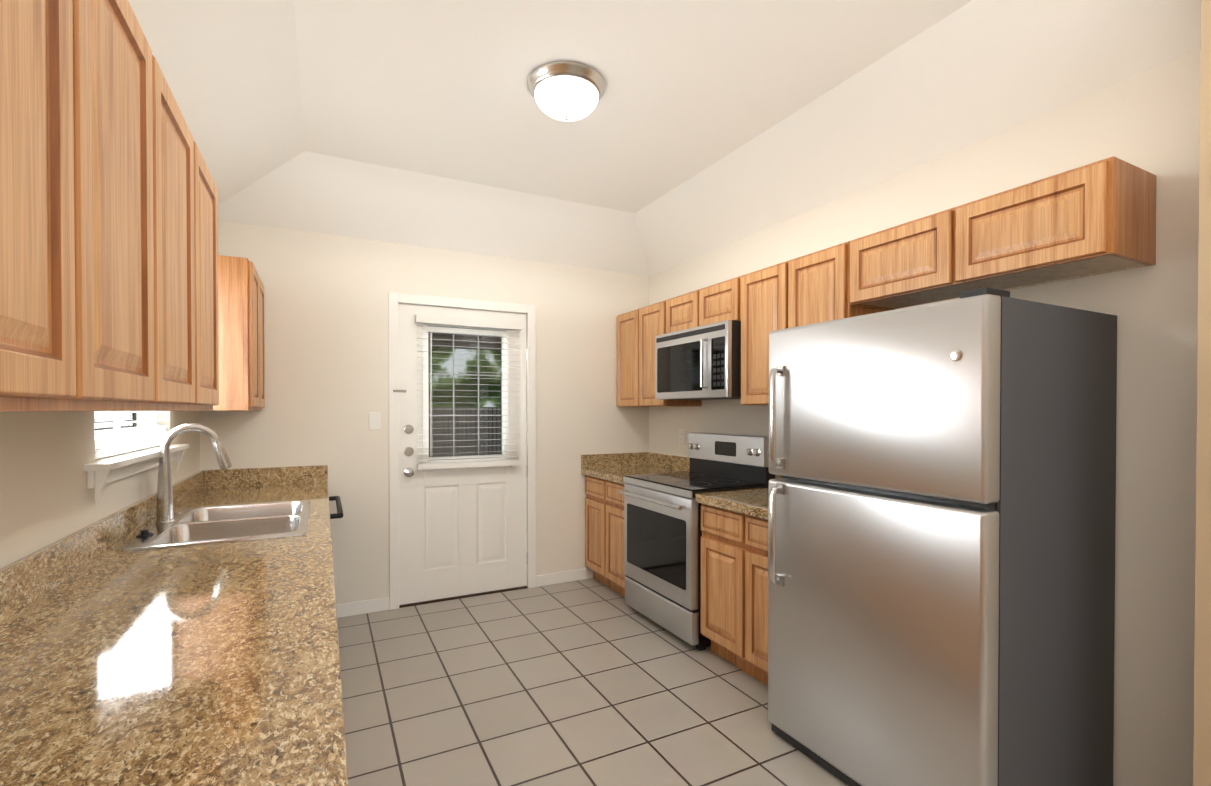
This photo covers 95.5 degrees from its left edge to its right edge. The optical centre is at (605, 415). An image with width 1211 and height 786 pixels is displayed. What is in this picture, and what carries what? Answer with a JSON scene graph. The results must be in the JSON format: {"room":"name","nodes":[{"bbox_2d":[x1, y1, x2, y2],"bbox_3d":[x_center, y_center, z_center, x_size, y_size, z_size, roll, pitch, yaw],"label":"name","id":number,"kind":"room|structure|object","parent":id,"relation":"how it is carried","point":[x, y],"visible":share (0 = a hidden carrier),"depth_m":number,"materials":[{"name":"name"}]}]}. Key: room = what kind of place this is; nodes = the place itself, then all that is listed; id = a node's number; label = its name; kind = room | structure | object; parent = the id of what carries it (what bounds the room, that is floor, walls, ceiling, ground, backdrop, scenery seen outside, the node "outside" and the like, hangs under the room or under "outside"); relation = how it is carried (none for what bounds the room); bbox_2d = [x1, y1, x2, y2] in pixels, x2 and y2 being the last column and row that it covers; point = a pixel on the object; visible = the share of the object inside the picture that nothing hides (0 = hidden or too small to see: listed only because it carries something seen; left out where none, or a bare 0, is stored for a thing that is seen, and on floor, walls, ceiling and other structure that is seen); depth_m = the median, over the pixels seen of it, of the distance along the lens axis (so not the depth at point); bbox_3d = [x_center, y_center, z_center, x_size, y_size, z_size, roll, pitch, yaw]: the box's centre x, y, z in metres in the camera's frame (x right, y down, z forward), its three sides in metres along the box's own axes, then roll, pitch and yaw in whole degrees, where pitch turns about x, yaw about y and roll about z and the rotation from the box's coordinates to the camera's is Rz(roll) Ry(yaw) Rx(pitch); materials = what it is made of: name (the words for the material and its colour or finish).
{"room":"kitchen","nodes":[
{"label":"kitchen","id":0,"kind":"room"},
{"bbox_2d":[0,411,199,568],"bbox_3d":[-0.955,0.103,0.340,0.120,2.440,6.580,0,1,-27],"label":"wall","id":1,"kind":"structure","parent":0,"point":[47,496],"depth_m":1.47,"materials":[{"name":"beige paint"}]},
{"bbox_2d":[0,0,103,411],"bbox_3d":[-0.792,-0.383,0.509,0.321,0.760,0.510,0,1,-27],"label":"upper cabinet","id":2,"kind":"object","parent":1,"relation":"attached to","point":[52,205],"depth_m":0.72,"materials":[{"name":"brown wood"}]},
{"bbox_2d":[95,411,157,430],"bbox_3d":[-1.871,-0.301,2.108,0.040,0.883,0.948,0,1,-27],"label":"window","id":3,"kind":"structure","parent":1,"relation":"in","point":[148,415],"depth_m":2.36,"materials":[{"name":"white glass"}]},
{"bbox_2d":[94,411,167,458],"bbox_3d":[-1.833,-0.304,2.128,0.036,0.875,0.938,0,1,-27],"label":"window blind","id":4,"kind":"object","parent":3,"relation":"attached to","point":[109,442],"visible":0.06,"depth_m":2.04,"materials":[{"name":"white plastic"}]},
{"bbox_2d":[100,0,171,410],"bbox_3d":[-0.991,-0.387,0.896,0.321,0.760,0.460,0,1,-27],"label":"upper cabinet","id":5,"kind":"object","parent":1,"relation":"attached to","point":[108,245],"depth_m":1.03,"materials":[{"name":"brown wood"}]},
{"bbox_2d":[84,444,188,504],"bbox_3d":[-1.832,0.206,2.133,0.158,0.128,1.130,0,1,-27],"label":"window sill","id":6,"kind":"structure","parent":1,"relation":"attached to","point":[101,474],"depth_m":1.87,"materials":[{"name":"white paint"}]},
{"bbox_2d":[168,86,207,410],"bbox_3d":[-1.178,-0.390,1.260,0.321,0.760,0.460,0,1,-27],"label":"upper cabinet","id":7,"kind":"object","parent":1,"relation":"attached to","point":[185,160],"depth_m":1.42,"materials":[{"name":"brown wood"}]},
{"bbox_2d":[204,161,218,410],"bbox_3d":[-1.355,-0.393,1.605,0.321,0.760,0.415,0,1,-27],"label":"upper cabinet","id":8,"kind":"object","parent":1,"relation":"attached to","point":[211,320],"depth_m":1.74,"materials":[{"name":"brown wood"}]},
{"bbox_2d":[213,255,264,410],"bbox_3d":[-2.055,-0.406,2.966,0.321,0.760,0.646,0,1,-27],"label":"upper cabinet","id":9,"kind":"object","parent":1,"relation":"attached to","point":[241,337],"visible":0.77,"depth_m":2.73,"materials":[{"name":"brown wood"}]},
{"bbox_2d":[200,220,648,604],"bbox_3d":[-0.968,0.069,3.964,3.170,2.440,0.120,0,1,-27],"label":"wall","id":10,"kind":"structure","parent":0,"point":[326,343],"depth_m":3.61,"materials":[{"name":"beige paint"}]},
{"bbox_2d":[369,412,379,429],"bbox_3d":[-1.514,0.038,3.606,0.072,0.116,0.016,0,1,-27],"label":"light switch","id":11,"kind":"object","parent":10,"relation":"attached to","point":[374,420],"visible":1,"depth_m":3.61,"materials":[{"name":"white plastic"}]},
{"bbox_2d":[392,303,527,604],"bbox_3d":[-1.001,0.262,3.883,0.961,2.032,0.119,0,1,-27],"label":"entry door","id":12,"kind":"structure","parent":10,"relation":"in","point":[462,525],"depth_m":3.88,"materials":[{"name":"white paint"}]},
{"bbox_2d":[415,314,522,470],"bbox_3d":[-0.949,-0.151,3.875,0.740,1.053,0.063,0,1,-27],"label":"door blind","id":13,"kind":"object","parent":12,"relation":"attached to","point":[511,331],"depth_m":3.89,"materials":[{"name":"white plastic"}]},
{"bbox_2d":[336,568,585,617],"bbox_3d":[-0.052,1.261,2.444,2.039,0.085,3.439,0,1,-27],"label":"baseboard","id":14,"kind":"structure","parent":10,"relation":"attached to","point":[361,607],"depth_m":3.64,"materials":[{"name":"white paint"}]},
{"bbox_2d":[388,292,535,609],"bbox_3d":[-1.012,0.236,3.945,1.026,2.108,0.156,0,1,-27],"label":"door frame","id":15,"kind":"structure","parent":10,"relation":"attached to","point":[395,299],"depth_m":3.79,"materials":[{"name":"white paint"}]},
{"bbox_2d":[337,578,847,785],"bbox_3d":[1.064,1.344,1.389,4.660,0.060,6.580,0,1,-27],"label":"floor","id":16,"kind":"structure","parent":0,"point":[590,682],"depth_m":2.51,"materials":[{"name":"tile"}]},
{"bbox_2d":[329,496,342,518],"bbox_3d":[-0.848,0.902,1.071,0.724,0.829,5.130,0,1,-27],"label":"base cabinet","id":17,"kind":"object","parent":16,"relation":"on","point":[339,514],"depth_m":3.03,"materials":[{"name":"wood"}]},
{"bbox_2d":[0,424,347,785],"bbox_3d":[-0.880,0.334,1.053,0.657,0.580,5.137,0,1,-27],"label":"countertop","id":18,"kind":"structure","parent":17,"relation":"on","point":[183,632],"depth_m":1.07,"materials":[{"name":"stone"}]},
{"bbox_2d":[155,424,231,523],"bbox_3d":[-1.667,0.228,2.232,0.244,0.390,0.114,0,1,-27],"label":"faucet","id":19,"kind":"object","parent":18,"relation":"on","point":[165,510],"depth_m":2.17,"materials":[{"name":"silver metal"}]},
{"bbox_2d":[115,500,310,551],"bbox_3d":[-1.513,0.507,2.238,0.542,0.211,0.830,0,1,-27],"label":"sink","id":20,"kind":"object","parent":18,"relation":"in","point":[199,526],"depth_m":2.20,"materials":[{"name":"silver metal"}]},
{"bbox_2d":[585,475,625,596],"bbox_3d":[0.259,0.873,4.130,0.595,0.829,0.713,0,1,-27],"label":"base cabinet","id":21,"kind":"object","parent":16,"relation":"on","point":[604,530],"visible":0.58,"depth_m":4.01,"materials":[{"name":"brown wood"}]},
{"bbox_2d":[581,452,689,483],"bbox_3d":[0.248,0.383,4.120,0.622,0.150,0.714,0,1,-27],"label":"countertop","id":22,"kind":"structure","parent":21,"relation":"on","point":[615,467],"depth_m":4.30,"materials":[{"name":"stone"}]},
{"bbox_2d":[618,432,774,650],"bbox_3d":[0.535,0.709,3.438,0.663,1.170,0.756,0,1,-27],"label":"range","id":23,"kind":"object","parent":16,"relation":"on","point":[662,541],"visible":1,"depth_m":3.29,"materials":[{"name":"silver metal"}]},
{"bbox_2d":[701,504,767,685],"bbox_3d":[0.936,0.886,2.813,0.595,0.829,0.716,0,1,-27],"label":"base cabinet","id":24,"kind":"object","parent":16,"relation":"on","point":[734,587],"visible":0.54,"depth_m":2.74,"materials":[{"name":"brown wood"}]},
{"bbox_2d":[695,475,780,519],"bbox_3d":[0.925,0.395,2.802,0.622,0.150,0.716,0,1,-27],"label":"countertop","id":25,"kind":"structure","parent":24,"relation":"on","point":[752,502],"depth_m":2.82,"materials":[{"name":"stone"}]},
{"bbox_2d":[768,287,1116,785],"bbox_3d":[1.167,0.475,2.044,0.831,1.664,0.836,0,1,-27],"label":"refrigerator","id":26,"kind":"object","parent":16,"relation":"on","point":[941,543],"visible":1,"depth_m":1.73,"materials":[{"name":"grey metal"}]},
{"bbox_2d":[128,0,1200,275],"bbox_3d":[1.145,-1.296,1.338,4.540,0.340,6.460,0,1,-27],"label":"ceiling","id":27,"kind":"structure","parent":0,"point":[704,126],"depth_m":2.46,"materials":[{"name":"white paint"}]},
{"bbox_2d":[527,61,605,120],"bbox_3d":[-0.173,-1.398,2.459,0.350,0.156,0.350,0,1,-27],"label":"ceiling light","id":28,"kind":"object","parent":27,"relation":"attached to","point":[567,90],"visible":1,"depth_m":2.36,"materials":[{"name":"white glass"}]},
{"bbox_2d":[649,50,1200,785],"bbox_3d":[1.175,0.077,3.131,0.120,2.440,3.320,0,1,-27],"label":"wall","id":29,"kind":"structure","parent":0,"point":[1149,120],"depth_m":1.84,"materials":[{"name":"beige paint"}]},
{"bbox_2d":[616,302,659,406],"bbox_3d":[0.385,-0.435,4.180,0.318,0.734,0.716,0,1,-27],"label":"upper cabinet","id":30,"kind":"object","parent":29,"relation":"attached to","point":[636,330],"depth_m":4.13,"materials":[{"name":"brown wood"}]},
{"bbox_2d":[679,429,684,444],"bbox_3d":[0.574,0.162,4.159,0.007,0.116,0.072,0,1,-27],"label":"electrical outlet","id":31,"kind":"object","parent":29,"relation":"attached to","point":[682,436],"visible":1,"depth_m":4.15,"materials":[{"name":"white plastic"}]},
{"bbox_2d":[660,278,735,406],"bbox_3d":[0.722,-0.429,3.523,0.318,0.734,0.842,0,1,-27],"label":"upper cabinet","id":32,"kind":"object","parent":29,"relation":"attached to","point":[714,303],"depth_m":3.46,"materials":[{"name":"brown wood"}]},
{"bbox_2d":[655,320,740,399],"bbox_3d":[0.665,-0.323,3.495,0.444,0.433,0.756,0,1,-27],"label":"over-the-range microwave","id":33,"kind":"object","parent":32,"relation":"attached to","point":[703,362],"visible":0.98,"depth_m":3.31,"materials":[{"name":"silver metal"}]},
{"bbox_2d":[736,238,895,404],"bbox_3d":[1.060,-0.423,2.866,0.318,0.734,0.719,0,1,-27],"label":"upper cabinet","id":34,"kind":"object","parent":29,"relation":"attached to","point":[856,277],"depth_m":2.68,"materials":[{"name":"brown wood"}]},
{"bbox_2d":[1193,0,1210,785],"bbox_3d":[2.370,-0.065,1.810,1.700,2.750,0.120,0,1,-27],"label":"wall","id":35,"kind":"structure","parent":0,"point":[1202,723],"depth_m":1.46,"materials":[{"name":"beige paint"}]},
{"label":"outside","id":36,"kind":"structure","parent":0,"visible":0},
{"bbox_2d":[94,333,501,456],"bbox_3d":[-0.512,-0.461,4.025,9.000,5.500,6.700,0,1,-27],"label":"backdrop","id":37,"kind":"structure","parent":36,"point":[441,382],"depth_m":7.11,"materials":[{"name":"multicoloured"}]}
]}

